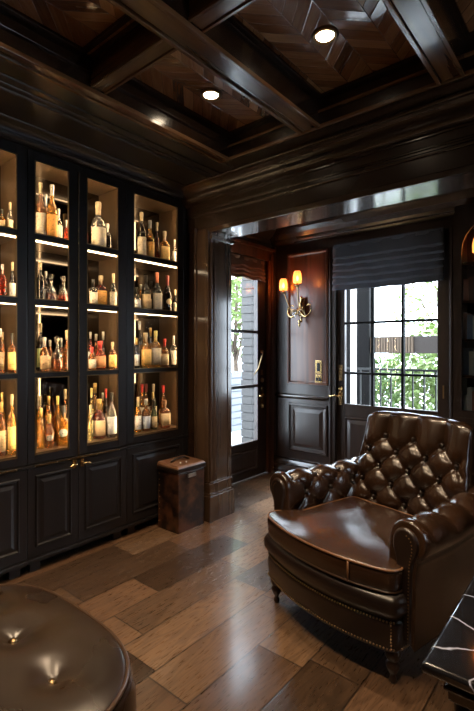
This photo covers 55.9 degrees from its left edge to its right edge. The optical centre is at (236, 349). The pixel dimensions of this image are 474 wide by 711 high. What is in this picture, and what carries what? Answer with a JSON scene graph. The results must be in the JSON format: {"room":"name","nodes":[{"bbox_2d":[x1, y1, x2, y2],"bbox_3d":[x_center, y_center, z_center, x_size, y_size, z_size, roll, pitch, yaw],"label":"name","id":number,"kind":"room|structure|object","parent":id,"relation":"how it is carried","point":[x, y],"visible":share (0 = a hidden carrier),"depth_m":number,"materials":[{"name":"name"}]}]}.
{"room":"bar","nodes":[
{"label":"bar","id":0,"kind":"room"},
{"bbox_2d":[188,232,193,457],"bbox_3d":[1.373,-0.080,2.627,5.250,3.060,0.245,0,0,40],"label":"wall partition","id":1,"kind":"structure","parent":0,"point":[190,235],"depth_m":3.94,"materials":[{"name":"brown wood"}]},
{"bbox_2d":[194,228,233,481],"bbox_3d":[-0.201,0.033,3.928,0.203,2.175,0.299,0,0,40],"label":"trim","id":2,"kind":"structure","parent":1,"relation":"attached to","point":[212,251],"depth_m":3.85,"materials":[{"name":"brown wood"}]},
{"bbox_2d":[204,475,233,522],"bbox_3d":[-0.209,1.280,3.934,0.225,0.340,0.320,0,0,40],"label":"trim","id":3,"kind":"structure","parent":1,"relation":"attached to","point":[219,494],"depth_m":3.83,"materials":[{"name":"brown wood"}]},
{"bbox_2d":[180,76,473,232],"bbox_3d":[1.362,-1.218,2.317,4.870,0.367,0.245,0,0,40],"label":"trim","id":4,"kind":"structure","parent":1,"relation":"attached to","point":[431,132],"depth_m":2.91,"materials":[{"name":"brown wood"}]},
{"bbox_2d":[197,164,473,237],"bbox_3d":[1.248,-1.017,2.726,3.970,0.040,0.277,0,0,40],"label":"trim","id":5,"kind":"structure","parent":1,"relation":"attached to","point":[460,178],"depth_m":3.02,"materials":[{"name":"brown wood"}]},
{"bbox_2d":[0,472,453,710],"bbox_3d":[0.415,1.500,1.476,5.550,0.100,6.300,0,0,40],"label":"floor","id":6,"kind":"structure","parent":0,"point":[200,626],"depth_m":2.33,"materials":[{"name":"brown wood"}]},
{"bbox_2d":[0,138,27,579],"bbox_3d":[-1.716,0.072,2.668,0.398,2.755,0.785,0,0,40],"label":"display cabinet","id":7,"kind":"object","parent":6,"relation":"on","point":[13,156],"visible":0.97,"depth_m":2.85,"materials":[{"name":"paint"}]},
{"bbox_2d":[0,166,0,401],"bbox_3d":[-1.867,-0.295,2.792,0.008,1.940,0.741,0,0,40],"label":"mirror","id":8,"kind":"object","parent":7,"relation":"attached to","point":[0,166],"depth_m":3.07,"materials":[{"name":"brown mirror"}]},
{"bbox_2d":[0,328,4,373],"bbox_3d":[-1.519,0.005,2.865,0.056,0.289,0.058,0,0,-32],"label":"bottle","id":9,"kind":"object","parent":7,"relation":"on","point":[2,348],"visible":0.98,"depth_m":2.85,"materials":[{"name":"brown glass"}]},
{"bbox_2d":[0,402,6,455],"bbox_3d":[-1.514,0.504,2.870,0.062,0.342,0.064,0,0,-25],"label":"bottle","id":10,"kind":"object","parent":7,"relation":"in","point":[3,427],"visible":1,"depth_m":2.86,"materials":[{"name":"brown glass"}]},
{"bbox_2d":[0,264,6,294],"bbox_3d":[-1.506,-0.435,2.871,0.046,0.230,0.046,0,0,-29],"label":"bottle","id":11,"kind":"object","parent":7,"relation":"on","point":[3,281],"visible":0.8,"depth_m":2.86,"materials":[{"name":"red glass"}]},
{"bbox_2d":[0,233,15,244],"bbox_3d":[-1.744,-0.735,2.690,0.310,0.020,0.741,0,0,40],"label":"shelf","id":12,"kind":"object","parent":7,"relation":"attached to","point":[5,239],"depth_m":2.93,"materials":[{"name":"brown wood"}]},
{"bbox_2d":[7,394,15,454],"bbox_3d":[-1.457,0.480,2.892,0.050,0.389,0.052,0,0,-34],"label":"bottle","id":13,"kind":"object","parent":7,"relation":"in","point":[11,425],"visible":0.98,"depth_m":2.87,"materials":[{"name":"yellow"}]},
{"bbox_2d":[8,333,15,372],"bbox_3d":[-1.456,0.021,2.891,0.049,0.259,0.048,0,0,-25],"label":"bottle","id":14,"kind":"object","parent":7,"relation":"on","point":[11,349],"visible":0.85,"depth_m":2.87,"materials":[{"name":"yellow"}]},
{"bbox_2d":[9,262,15,295],"bbox_3d":[-1.457,-0.446,2.900,0.039,0.251,0.040,0,0,-31],"label":"bottle","id":15,"kind":"object","parent":7,"relation":"on","point":[12,283],"visible":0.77,"depth_m":2.89,"materials":[{"name":"black"}]},
{"bbox_2d":[0,583,135,710],"bbox_3d":[-0.963,1.212,1.367,1.130,0.476,1.130,0,0,40],"label":"ottoman","id":16,"kind":"object","parent":6,"relation":"on","point":[55,655],"visible":1,"depth_m":1.47,"materials":[{"name":"brown leather"}]},
{"bbox_2d":[20,148,127,571],"bbox_3d":[-1.219,0.072,3.265,0.398,2.755,0.770,0,0,40],"label":"display cabinet","id":17,"kind":"object","parent":6,"relation":"on","point":[77,491],"visible":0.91,"depth_m":3.19,"materials":[{"name":"paint"}]},
{"bbox_2d":[37,323,42,370],"bbox_3d":[-1.403,-0.021,3.191,0.052,0.342,0.054,0,0,-26],"label":"bottle","id":18,"kind":"object","parent":17,"relation":"on","point":[40,339],"visible":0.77,"depth_m":3.17,"materials":[{"name":"black"}]},
{"bbox_2d":[36,396,43,444],"bbox_3d":[-1.405,0.501,3.189,0.048,0.347,0.048,0,0,-33],"label":"bottle","id":19,"kind":"object","parent":17,"relation":"in","point":[39,397],"visible":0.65,"depth_m":3.17,"materials":[{"name":"orange"}]},
{"bbox_2d":[36,262,44,298],"bbox_3d":[-1.343,-0.460,3.053,0.052,0.279,0.052,0,0,-34],"label":"bottle","id":20,"kind":"object","parent":17,"relation":"on","point":[40,283],"visible":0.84,"depth_m":3.04,"materials":[{"name":"black"}]},
{"bbox_2d":[36,182,45,233],"bbox_3d":[-1.344,-0.945,3.059,0.066,0.400,0.068,0,0,-27],"label":"bottle","id":21,"kind":"object","parent":17,"relation":"on","point":[40,206],"visible":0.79,"depth_m":3.04,"materials":[{"name":"brown glass"}]},
{"bbox_2d":[38,408,43,448],"bbox_3d":[-1.341,0.536,3.057,0.040,0.278,0.040,0,0,-31],"label":"bottle","id":22,"kind":"object","parent":17,"relation":"in","point":[40,425],"visible":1,"depth_m":3.04,"materials":[{"name":"orange"}]},
{"bbox_2d":[40,337,48,371],"bbox_3d":[-1.324,0.031,3.075,0.061,0.238,0.062,0,0,-32],"label":"bottle","id":23,"kind":"object","parent":17,"relation":"on","point":[44,353],"visible":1,"depth_m":3.05,"materials":[{"name":"brown glass"}]},
{"bbox_2d":[44,414,53,447],"bbox_3d":[-1.302,0.559,3.099,0.067,0.231,0.069,0,0,-28],"label":"bottle","id":24,"kind":"object","parent":17,"relation":"in","point":[49,429],"visible":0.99,"depth_m":3.08,"materials":[{"name":"brown glass"}]},
{"bbox_2d":[45,274,56,299],"bbox_3d":[-1.295,-0.425,3.111,0.076,0.210,0.076,0,0,-30],"label":"decanter","id":25,"kind":"object","parent":17,"relation":"on","point":[50,293],"visible":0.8,"depth_m":3.09,"materials":[{"name":"brown"}]},
{"bbox_2d":[47,184,57,236],"bbox_3d":[-1.282,-0.945,3.099,0.070,0.400,0.072,0,0,-27],"label":"bottle","id":26,"kind":"object","parent":17,"relation":"on","point":[52,218],"visible":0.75,"depth_m":3.08,"materials":[{"name":"orange glass"}]},
{"bbox_2d":[51,336,62,370],"bbox_3d":[-1.266,0.025,3.145,0.082,0.250,0.082,0,0,-34],"label":"decanter","id":27,"kind":"object","parent":17,"relation":"on","point":[56,358],"visible":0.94,"depth_m":3.12,"materials":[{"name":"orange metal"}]},
{"bbox_2d":[54,396,59,441],"bbox_3d":[-1.323,0.507,3.299,0.050,0.336,0.050,0,0,-25],"label":"bottle","id":28,"kind":"object","parent":17,"relation":"in","point":[57,412],"visible":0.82,"depth_m":3.28,"materials":[{"name":"orange"}]},
{"bbox_2d":[56,406,67,445],"bbox_3d":[-1.237,0.536,3.178,0.088,0.277,0.091,0,0,-25],"label":"bottle","id":29,"kind":"object","parent":17,"relation":"in","point":[62,422],"visible":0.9,"depth_m":3.14,"materials":[{"name":"orange glass"}]},
{"bbox_2d":[58,276,67,300],"bbox_3d":[-1.235,-0.424,3.182,0.076,0.208,0.076,0,0,-32],"label":"decanter","id":30,"kind":"object","parent":17,"relation":"on","point":[63,292],"visible":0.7,"depth_m":3.16,"materials":[{"name":"brown"}]},
{"bbox_2d":[63,330,67,370],"bbox_3d":[-1.220,0.004,3.200,0.042,0.292,0.042,0,0,-31],"label":"bottle","id":31,"kind":"object","parent":17,"relation":"on","point":[65,351],"visible":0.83,"depth_m":3.18,"materials":[{"name":"brown"}]},
{"bbox_2d":[36,177,98,426],"bbox_3d":[-1.369,-0.295,3.390,0.008,1.940,0.726,0,0,40],"label":"mirror","id":32,"kind":"object","parent":17,"relation":"attached to","point":[54,322],"depth_m":3.39,"materials":[{"name":"mirror"}]},
{"bbox_2d":[36,306,108,312],"bbox_3d":[-1.246,-0.310,3.288,0.310,0.020,0.726,0,0,40],"label":"shelf","id":33,"kind":"object","parent":17,"relation":"attached to","point":[42,309],"depth_m":3.31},
{"bbox_2d":[36,240,116,261],"bbox_3d":[-1.246,-0.735,3.288,0.310,0.020,0.726,0,0,40],"label":"shelf","id":34,"kind":"object","parent":17,"relation":"attached to","point":[42,247],"depth_m":3.32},
{"bbox_2d":[88,405,93,440],"bbox_3d":[-1.098,0.543,3.348,0.044,0.263,0.044,0,0,-29],"label":"bottle","id":35,"kind":"object","parent":17,"relation":"in","point":[90,419],"visible":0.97,"depth_m":3.33,"materials":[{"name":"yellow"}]},
{"bbox_2d":[88,347,95,369],"bbox_3d":[-1.089,0.064,3.357,0.059,0.173,0.060,0,0,-35],"label":"bottle","id":36,"kind":"object","parent":17,"relation":"on","point":[91,358],"visible":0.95,"depth_m":3.33,"materials":[{"name":"brown"}]},
{"bbox_2d":[89,279,97,303],"bbox_3d":[-1.083,-0.426,3.364,0.060,0.212,0.059,0,0,-35],"label":"bottle","id":37,"kind":"object","parent":17,"relation":"on","point":[93,293],"visible":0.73,"depth_m":3.34,"materials":[{"name":"white"}]},
{"bbox_2d":[91,201,105,246],"bbox_3d":[-1.053,-0.933,3.393,0.112,0.377,0.113,0,0,-30],"label":"bottle","id":38,"kind":"object","parent":17,"relation":"on","point":[98,228],"visible":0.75,"depth_m":3.35,"materials":[{"name":"white glass"}]},
{"bbox_2d":[92,399,105,438],"bbox_3d":[-1.058,0.525,3.425,0.104,0.300,0.105,0,0,-32],"label":"bottle","id":39,"kind":"object","parent":17,"relation":"in","point":[99,419],"visible":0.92,"depth_m":3.39,"materials":[{"name":"brown"}]},
{"bbox_2d":[94,341,105,369],"bbox_3d":[-1.052,0.041,3.430,0.090,0.219,0.091,0,0,-34],"label":"bottle","id":40,"kind":"object","parent":17,"relation":"on","point":[100,355],"visible":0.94,"depth_m":3.40,"materials":[{"name":"brown glass"}]},
{"bbox_2d":[95,275,106,303],"bbox_3d":[-1.051,-0.448,3.453,0.084,0.255,0.083,0,0,-33],"label":"bottle","id":41,"kind":"object","parent":17,"relation":"on","point":[102,290],"visible":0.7,"depth_m":3.42,"materials":[{"name":"brown glass"}]},
{"bbox_2d":[105,223,112,247],"bbox_3d":[-1.017,-0.868,3.504,0.070,0.245,0.070,0,0,-33],"label":"bottle","id":42,"kind":"object","parent":17,"relation":"on","point":[109,239],"visible":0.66,"depth_m":3.48,"materials":[{"name":"black"}]},
{"bbox_2d":[107,392,116,437],"bbox_3d":[-0.973,0.502,3.467,0.076,0.346,0.078,0,0,-28],"label":"bottle","id":43,"kind":"object","parent":17,"relation":"in","point":[111,411],"visible":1,"depth_m":3.44,"materials":[{"name":"white glass"}]},
{"bbox_2d":[108,342,116,368],"bbox_3d":[-0.968,0.043,3.474,0.058,0.213,0.057,0,0,-26],"label":"bottle","id":44,"kind":"object","parent":17,"relation":"on","point":[112,357],"visible":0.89,"depth_m":3.45,"materials":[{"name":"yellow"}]},
{"bbox_2d":[109,273,116,304],"bbox_3d":[-0.959,-0.457,3.466,0.061,0.274,0.062,0,0,-35],"label":"bottle","id":45,"kind":"object","parent":17,"relation":"on","point":[113,289],"visible":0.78,"depth_m":3.44,"materials":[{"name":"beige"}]},
{"bbox_2d":[121,182,188,534],"bbox_3d":[-0.773,0.072,3.822,0.371,2.755,0.657,0,0,40],"label":"display cabinet","id":46,"kind":"object","parent":6,"relation":"on","point":[145,449],"visible":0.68,"depth_m":3.79,"materials":[{"name":"paint"}]},
{"bbox_2d":[135,338,139,367],"bbox_3d":[-0.825,0.025,3.674,0.048,0.250,0.050,0,0,-34],"label":"bottle","id":47,"kind":"object","parent":46,"relation":"on","point":[137,354],"visible":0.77,"depth_m":3.66,"materials":[{"name":"white"}]},
{"bbox_2d":[135,397,141,431],"bbox_3d":[-0.816,0.531,3.685,0.057,0.287,0.058,0,0,-25],"label":"bottle","id":48,"kind":"object","parent":46,"relation":"in","point":[138,418],"visible":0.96,"depth_m":3.66,"materials":[{"name":"orange"}]},
{"bbox_2d":[137,212,145,254],"bbox_3d":[-0.793,-0.945,3.713,0.076,0.400,0.078,0,0,-30],"label":"bottle","id":49,"kind":"object","parent":46,"relation":"on","point":[141,233],"visible":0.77,"depth_m":3.68,"materials":[{"name":"black"}]},
{"bbox_2d":[139,333,151,367],"bbox_3d":[-0.766,0.003,3.744,0.088,0.294,0.086,0,0,-36],"label":"bottle","id":50,"kind":"object","parent":46,"relation":"on","point":[145,350],"visible":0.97,"depth_m":3.71,"materials":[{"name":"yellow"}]},
{"bbox_2d":[141,275,150,307],"bbox_3d":[-0.762,-0.473,3.749,0.076,0.306,0.078,0,0,-32],"label":"bottle","id":51,"kind":"object","parent":46,"relation":"on","point":[145,294],"visible":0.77,"depth_m":3.72,"materials":[{"name":"black"}]},
{"bbox_2d":[142,399,150,430],"bbox_3d":[-0.762,0.543,3.749,0.072,0.264,0.074,0,0,-34],"label":"bottle","id":52,"kind":"object","parent":46,"relation":"in","point":[146,418],"visible":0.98,"depth_m":3.72,"materials":[{"name":"brown"}]},
{"bbox_2d":[135,207,158,422],"bbox_3d":[-0.917,-0.295,3.933,0.008,1.940,0.598,0,0,40],"label":"mirror","id":53,"kind":"object","parent":46,"relation":"attached to","point":[146,322],"depth_m":4.04,"materials":[{"name":"mirror"}]},
{"bbox_2d":[146,220,153,256],"bbox_3d":[-0.736,-0.920,3.781,0.070,0.351,0.072,0,0,-29],"label":"bottle","id":54,"kind":"object","parent":46,"relation":"on","point":[149,238],"visible":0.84,"depth_m":3.75,"materials":[{"name":"orange"}]},
{"bbox_2d":[135,314,168,317],"bbox_3d":[-0.795,-0.310,3.830,0.310,0.020,0.598,0,0,40],"label":"shelf","id":55,"kind":"object","parent":46,"relation":"attached to","point":[136,315],"depth_m":3.99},
{"bbox_2d":[151,400,156,429],"bbox_3d":[-0.708,0.551,3.814,0.054,0.248,0.056,0,0,-36],"label":"bottle","id":56,"kind":"object","parent":46,"relation":"in","point":[153,413],"visible":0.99,"depth_m":3.79,"materials":[{"name":"green"}]},
{"bbox_2d":[135,259,175,271],"bbox_3d":[-0.795,-0.735,3.830,0.310,0.020,0.598,0,0,40],"label":"shelf","id":57,"kind":"object","parent":46,"relation":"attached to","point":[140,265],"depth_m":3.93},
{"bbox_2d":[151,331,160,367],"bbox_3d":[-0.697,-0.007,3.832,0.079,0.315,0.077,0,0,-35],"label":"bottle","id":58,"kind":"object","parent":46,"relation":"on","point":[155,345],"visible":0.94,"depth_m":3.80,"materials":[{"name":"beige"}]},
{"bbox_2d":[152,272,161,308],"bbox_3d":[-0.687,-0.493,3.840,0.088,0.347,0.089,0,0,-35],"label":"bottle","id":59,"kind":"object","parent":46,"relation":"on","point":[156,291],"visible":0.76,"depth_m":3.81,"materials":[{"name":"black glass"}]},
{"bbox_2d":[154,222,159,257],"bbox_3d":[-0.718,-0.945,4.014,0.060,0.400,0.060,0,0,-28],"label":"bottle","id":60,"kind":"object","parent":46,"relation":"on","point":[156,239],"visible":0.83,"depth_m":3.99,"materials":[{"name":"brown"}]},
{"bbox_2d":[159,400,169,427],"bbox_3d":[-0.633,0.556,3.905,0.088,0.238,0.086,0,0,-33],"label":"bottle","id":61,"kind":"object","parent":46,"relation":"in","point":[164,412],"visible":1,"depth_m":3.87,"materials":[{"name":"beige glass"}]},
{"bbox_2d":[159,231,169,259],"bbox_3d":[-0.633,-0.890,3.905,0.081,0.291,0.079,0,0,-31],"label":"bottle","id":62,"kind":"object","parent":46,"relation":"on","point":[164,247],"visible":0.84,"depth_m":3.88,"materials":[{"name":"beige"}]},
{"bbox_2d":[161,339,168,366],"bbox_3d":[-0.632,0.025,3.905,0.073,0.249,0.074,0,0,-31],"label":"bottle","id":63,"kind":"object","parent":46,"relation":"on","point":[164,351],"visible":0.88,"depth_m":3.88,"materials":[{"name":"brown glass"}]},
{"bbox_2d":[162,275,171,309],"bbox_3d":[-0.613,-0.488,3.938,0.086,0.337,0.087,0,0,-34],"label":"bottle","id":64,"kind":"object","parent":46,"relation":"on","point":[167,293],"visible":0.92,"depth_m":3.91,"materials":[{"name":"black glass"}]},
{"bbox_2d":[170,336,175,366],"bbox_3d":[-0.559,0.011,3.943,0.054,0.277,0.053,0,0,-33],"label":"bottle","id":65,"kind":"object","parent":46,"relation":"on","point":[173,346],"visible":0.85,"depth_m":3.92,"materials":[{"name":"white"}]},
{"bbox_2d":[182,206,187,455],"bbox_3d":[-0.459,0.022,3.953,0.018,2.655,0.055,0,0,40],"label":"trim","id":66,"kind":"structure","parent":46,"relation":"attached to","point":[185,234],"depth_m":3.94,"materials":[{"name":"paint"}]},
{"bbox_2d":[157,455,205,533],"bbox_3d":[-0.460,1.167,3.698,0.263,0.567,0.316,0,0,40],"label":"trash can","id":67,"kind":"object","parent":6,"relation":"on","point":[180,478],"visible":1,"depth_m":3.61,"materials":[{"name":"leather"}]},
{"bbox_2d":[264,411,473,683],"bbox_3d":[0.745,0.921,2.492,1.026,1.057,1.080,0,0,-36],"label":"armchair","id":68,"kind":"object","parent":6,"relation":"on","point":[376,545],"visible":0.98,"depth_m":2.23,"materials":[{"name":"brown leather"}]},
{"bbox_2d":[267,497,411,591],"bbox_3d":[0.641,0.973,2.398,0.740,0.145,0.854,0,0,-36],"label":"seat cushion","id":69,"kind":"object","parent":68,"relation":"on","point":[345,540],"depth_m":2.22,"materials":[{"name":"brown leather"}]},
{"bbox_2d":[421,577,473,710],"bbox_3d":[1.020,1.150,1.238,0.775,0.600,0.692,0,0,40],"label":"side table","id":70,"kind":"object","parent":6,"relation":"on","point":[450,659],"visible":1,"depth_m":1.24,"materials":[{"name":"black stone"}]},
{"bbox_2d":[454,203,473,428],"bbox_3d":[2.221,0.120,3.638,0.760,2.660,0.355,0,0,40],"label":"bookcase","id":71,"kind":"object","parent":6,"relation":"on","point":[463,214],"visible":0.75,"depth_m":3.73,"materials":[{"name":"brown wood"}]},
{"bbox_2d":[463,279,468,300],"bbox_3d":[2.002,-0.509,3.874,0.042,0.198,0.143,0,0,40],"label":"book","id":72,"kind":"object","parent":71,"relation":"on","point":[465,281],"visible":0.48,"depth_m":3.82,"materials":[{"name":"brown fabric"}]},
{"bbox_2d":[463,348,472,374],"bbox_3d":[2.002,0.095,3.874,0.042,0.230,0.143,0,0,40],"label":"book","id":73,"kind":"object","parent":71,"relation":"on","point":[465,350],"visible":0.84,"depth_m":3.82,"materials":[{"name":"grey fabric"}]},
{"bbox_2d":[467,315,473,338],"bbox_3d":[2.025,-0.195,3.855,0.042,0.210,0.143,0,0,40],"label":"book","id":74,"kind":"object","parent":71,"relation":"on","point":[469,317],"visible":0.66,"depth_m":3.80,"materials":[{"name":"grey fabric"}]},
{"bbox_2d":[467,387,473,410],"bbox_3d":[2.023,0.441,3.857,0.035,0.238,0.143,0,0,40],"label":"book","id":75,"kind":"object","parent":71,"relation":"in","point":[469,389],"visible":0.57,"depth_m":3.80,"materials":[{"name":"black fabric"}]},
{"bbox_2d":[1,0,473,130],"bbox_3d":[-0.074,-1.630,0.888,5.550,0.100,4.770,0,0,40],"label":"ceiling","id":76,"kind":"structure","parent":0,"point":[369,40],"depth_m":2.27,"materials":[{"name":"brown wood"}]},
{"bbox_2d":[0,9,228,162],"bbox_3d":[-1.391,-1.483,1.727,0.097,0.194,4.075,0,0,40],"label":"trim","id":77,"kind":"structure","parent":76,"relation":"attached to","point":[22,45],"depth_m":2.44,"materials":[{"name":"brown wood"}]},
{"bbox_2d":[89,21,176,94],"bbox_3d":[-0.521,-1.496,2.242,0.610,0.168,0.116,0,0,40],"label":"trim","id":78,"kind":"structure","parent":76,"relation":"attached to","point":[135,48],"depth_m":2.23,"materials":[{"name":"brown wood"}]},
{"bbox_2d":[200,88,221,101],"bbox_3d":[-0.161,-1.573,2.762,0.136,0.014,0.136,0,0,40],"label":"recessed light","id":79,"kind":"object","parent":76,"relation":"in","point":[207,94],"visible":1,"depth_m":2.76,"materials":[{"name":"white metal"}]},
{"bbox_2d":[106,0,320,134],"bbox_3d":[-0.842,-1.483,1.270,0.168,0.194,4.075,0,0,40],"label":"ceiling beam","id":80,"kind":"structure","parent":76,"relation":"attached to","point":[225,51],"depth_m":2.21,"materials":[{"name":"brown wood"}]},
{"bbox_2d":[188,0,255,32],"bbox_3d":[0.090,-1.496,1.734,0.700,0.168,0.116,0,0,40],"label":"trim","id":81,"kind":"structure","parent":76,"relation":"attached to","point":[205,14],"depth_m":1.88,"materials":[{"name":"brown wood"}]},
{"bbox_2d":[0,0,473,135],"bbox_3d":[0.447,-1.570,1.443,3.120,0.020,2.160,0,0,40],"label":"trim","id":82,"kind":"structure","parent":76,"relation":"attached to","point":[124,19],"depth_m":2.38,"materials":[{"name":"brown wood"}]},
{"bbox_2d":[311,25,338,45],"bbox_3d":[0.442,-1.573,2.242,0.136,0.014,0.136,0,0,40],"label":"recessed light","id":83,"kind":"object","parent":76,"relation":"in","point":[325,35],"visible":1,"depth_m":2.24,"materials":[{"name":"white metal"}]},
{"bbox_2d":[222,38,473,163],"bbox_3d":[1.525,-1.484,2.004,4.220,0.192,0.118,0,0,40],"label":"trim","id":84,"kind":"structure","parent":76,"relation":"attached to","point":[411,80],"depth_m":2.63,"materials":[{"name":"brown wood"}]},
{"bbox_2d":[382,0,467,84],"bbox_3d":[-0.201,-1.483,0.736,0.158,0.194,4.075,0,0,40],"label":"trim","id":85,"kind":"structure","parent":76,"relation":"attached to","point":[433,29],"depth_m":2.02,"materials":[{"name":"brown wood"}]},
{"bbox_2d":[232,237,271,472],"bbox_3d":[-0.067,-0.015,4.883,0.150,2.930,1.380,0,0,40],"label":"wall","id":86,"kind":"structure","parent":0,"point":[268,245],"depth_m":5.28,"materials":[{"name":"brown wood"}]},
{"bbox_2d":[231,252,265,483],"bbox_3d":[0.055,0.195,4.918,0.113,2.490,0.910,0,0,40],"label":"door","id":87,"kind":"structure","parent":86,"relation":"in","point":[248,457],"depth_m":5.15,"materials":[{"name":"brown wood"}]},
{"bbox_2d":[231,253,265,281],"bbox_3d":[0.077,-0.902,4.880,0.074,0.255,0.760,0,0,40],"label":"roman shade","id":88,"kind":"object","parent":86,"relation":"attached to","point":[248,268],"visible":0.77,"depth_m":4.92,"materials":[{"name":"brown fabric"}]},
{"bbox_2d":[231,237,275,472],"bbox_3d":[0.081,0.130,4.896,0.060,2.640,1.110,0,0,40],"label":"trim","id":89,"kind":"structure","parent":86,"relation":"attached to","point":[242,247],"depth_m":5.26,"materials":[{"name":"brown wood"}]},
{"bbox_2d":[239,229,275,244],"bbox_3d":[-0.001,-1.355,4.736,0.140,0.250,1.240,0,0,40],"label":"trim","id":90,"kind":"structure","parent":86,"relation":"attached to","point":[263,237],"depth_m":5.09,"materials":[{"name":"brown wood"}]},
{"bbox_2d":[276,215,453,463],"bbox_3d":[2.428,-0.015,3.801,5.370,2.930,0.150,0,0,40],"label":"wall","id":91,"kind":"structure","parent":0,"point":[282,386],"depth_m":5.24,"materials":[{"name":"brown wood"}]},
{"bbox_2d":[271,247,275,454],"bbox_3d":[0.435,0.010,5.330,0.050,2.480,0.050,0,0,40],"label":"trim","id":92,"kind":"structure","parent":91,"relation":"attached to","point":[274,253],"depth_m":5.30,"materials":[{"name":"brown wood"}]},
{"bbox_2d":[281,275,311,327],"bbox_3d":[0.660,-0.555,5.039,0.232,0.610,0.403,0,0,-23],"label":"wall sconce","id":93,"kind":"object","parent":91,"relation":"attached to","point":[300,311],"visible":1,"depth_m":5.02,"materials":[{"name":"gold metal"}]},
{"bbox_2d":[274,455,321,471],"bbox_3d":[0.714,1.353,5.110,0.760,0.195,0.030,0,0,40],"label":"baseboard","id":94,"kind":"structure","parent":91,"relation":"attached to","point":[281,463],"depth_m":5.19,"materials":[{"name":"brown wood"}]},
{"bbox_2d":[275,392,328,401],"bbox_3d":[0.713,0.535,5.109,0.760,0.060,0.035,0,0,40],"label":"trim","id":95,"kind":"structure","parent":91,"relation":"attached to","point":[277,394],"depth_m":5.08,"materials":[{"name":"brown wood"}]},
{"bbox_2d":[287,248,328,385],"bbox_3d":[0.793,-0.362,5.049,0.534,1.509,0.024,0,0,40],"label":"wall panel","id":96,"kind":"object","parent":91,"relation":"attached to","point":[308,343],"depth_m":5.06,"materials":[{"name":"brown wood"}]},
{"bbox_2d":[288,402,327,456],"bbox_3d":[0.794,0.890,5.050,0.510,0.560,0.020,0,0,40],"label":"wall panel","id":97,"kind":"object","parent":91,"relation":"attached to","point":[307,423],"depth_m":5.04,"materials":[{"name":"brown wood"}]},
{"bbox_2d":[270,187,473,246],"bbox_3d":[2.347,-1.355,3.680,5.100,0.250,0.140,0,0,40],"label":"trim","id":98,"kind":"structure","parent":91,"relation":"attached to","point":[440,205],"depth_m":4.46,"materials":[{"name":"brown wood"}]},
{"bbox_2d":[332,227,443,289],"bbox_3d":[1.456,-0.874,4.435,1.115,0.503,0.058,0,0,40],"label":"roman shade","id":99,"kind":"object","parent":91,"relation":"attached to","point":[418,256],"visible":1,"depth_m":4.39,"materials":[{"name":"grey fabric"}]},
{"bbox_2d":[329,230,448,460],"bbox_3d":[1.491,0.165,4.487,1.208,2.550,0.114,0,0,40],"label":"door","id":100,"kind":"structure","parent":91,"relation":"in","point":[351,418],"depth_m":4.58,"materials":[{"name":"brown wood"}]},
{"bbox_2d":[329,218,453,464],"bbox_3d":[1.504,0.125,4.445,1.305,2.650,0.042,0,0,40],"label":"trim","id":101,"kind":"structure","parent":91,"relation":"attached to","point":[446,223],"depth_m":4.59,"materials":[{"name":"brown wood"}]},
{"label":"outside","id":102,"kind":"structure","parent":0,"visible":0},
{"bbox_2d":[231,394,433,444],"bbox_3d":[0.763,1.635,7.171,20.000,0.130,20.000,0,0,40],"label":"ground","id":103,"kind":"structure","parent":102,"point":[236,436],"depth_m":8.30,"materials":[{"name":"grey"}]},
{"bbox_2d":[231,277,242,371],"bbox_3d":[-0.049,-0.709,9.834,2.160,4.568,3.351,0,0,40],"label":"tree","id":104,"kind":"object","parent":103,"relation":"on","point":[235,283],"visible":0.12,"depth_m":9.66,"materials":[{"name":"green plant"}]},
{"bbox_2d":[231,371,242,431],"bbox_3d":[-0.135,0.998,8.569,0.070,1.145,6.000,0,0,40],"label":"wall","id":105,"kind":"structure","parent":103,"relation":"on","point":[236,377],"depth_m":8.66,"materials":[{"name":"grey"}]},
{"bbox_2d":[241,277,253,442],"bbox_3d":[0.211,-0.065,6.850,0.216,3.270,0.216,0,0,40],"label":"stone pillar","id":106,"kind":"structure","parent":103,"relation":"on","point":[247,308],"depth_m":6.76,"materials":[{"name":"grey"}]},
{"bbox_2d":[350,289,356,403],"bbox_3d":[1.540,-0.040,5.907,0.110,3.220,0.090,0,0,40],"label":"post","id":107,"kind":"object","parent":103,"relation":"on","point":[353,293],"visible":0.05,"depth_m":5.89,"materials":[{"name":"white paint"}]},
{"bbox_2d":[346,288,436,404],"bbox_3d":[2.784,-0.140,6.628,3.040,3.420,0.150,0,0,40],"label":"screen","id":108,"kind":"object","parent":103,"relation":"on","point":[392,344],"visible":0.34,"depth_m":7.14,"materials":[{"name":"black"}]},
{"bbox_2d":[346,367,436,410],"bbox_3d":[2.390,0.915,6.077,2.718,1.310,0.040,0,0,40],"label":"railing","id":109,"kind":"object","parent":103,"relation":"on","point":[360,369],"visible":0.19,"depth_m":6.07,"materials":[{"name":"black metal"}]},
{"bbox_2d":[375,356,411,407],"bbox_3d":[3.104,0.848,9.626,1.519,1.466,1.507,0,0,40],"label":"shrub","id":110,"kind":"object","parent":103,"relation":"on","point":[385,381],"visible":0.37,"depth_m":9.34,"materials":[{"name":"green plant"}]},
{"bbox_2d":[385,323,436,410],"bbox_3d":[3.758,0.534,8.082,2.242,2.095,1.488,0,0,40],"label":"shrub","id":111,"kind":"object","parent":103,"relation":"on","point":[429,358],"visible":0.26,"depth_m":8.08,"materials":[{"name":"green plant"}]},
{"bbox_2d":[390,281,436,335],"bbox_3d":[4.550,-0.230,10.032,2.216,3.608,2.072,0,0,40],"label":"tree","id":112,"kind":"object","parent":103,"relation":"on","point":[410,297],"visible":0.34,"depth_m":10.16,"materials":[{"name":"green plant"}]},
{"bbox_3d":[-2.168,-0.080,2.569,0.120,3.060,4.375,0,0,40],"label":"wall","id":113,"kind":"structure","parent":0,"visible":0},
{"bbox_2d":[0,58,232,200],"bbox_3d":[-1.723,-1.442,2.198,1.040,0.275,4.375,0,0,40],"label":"trim","id":114,"kind":"structure","parent":113,"relation":"attached to","point":[38,114],"depth_m":2.90,"materials":[{"name":"black wood"}]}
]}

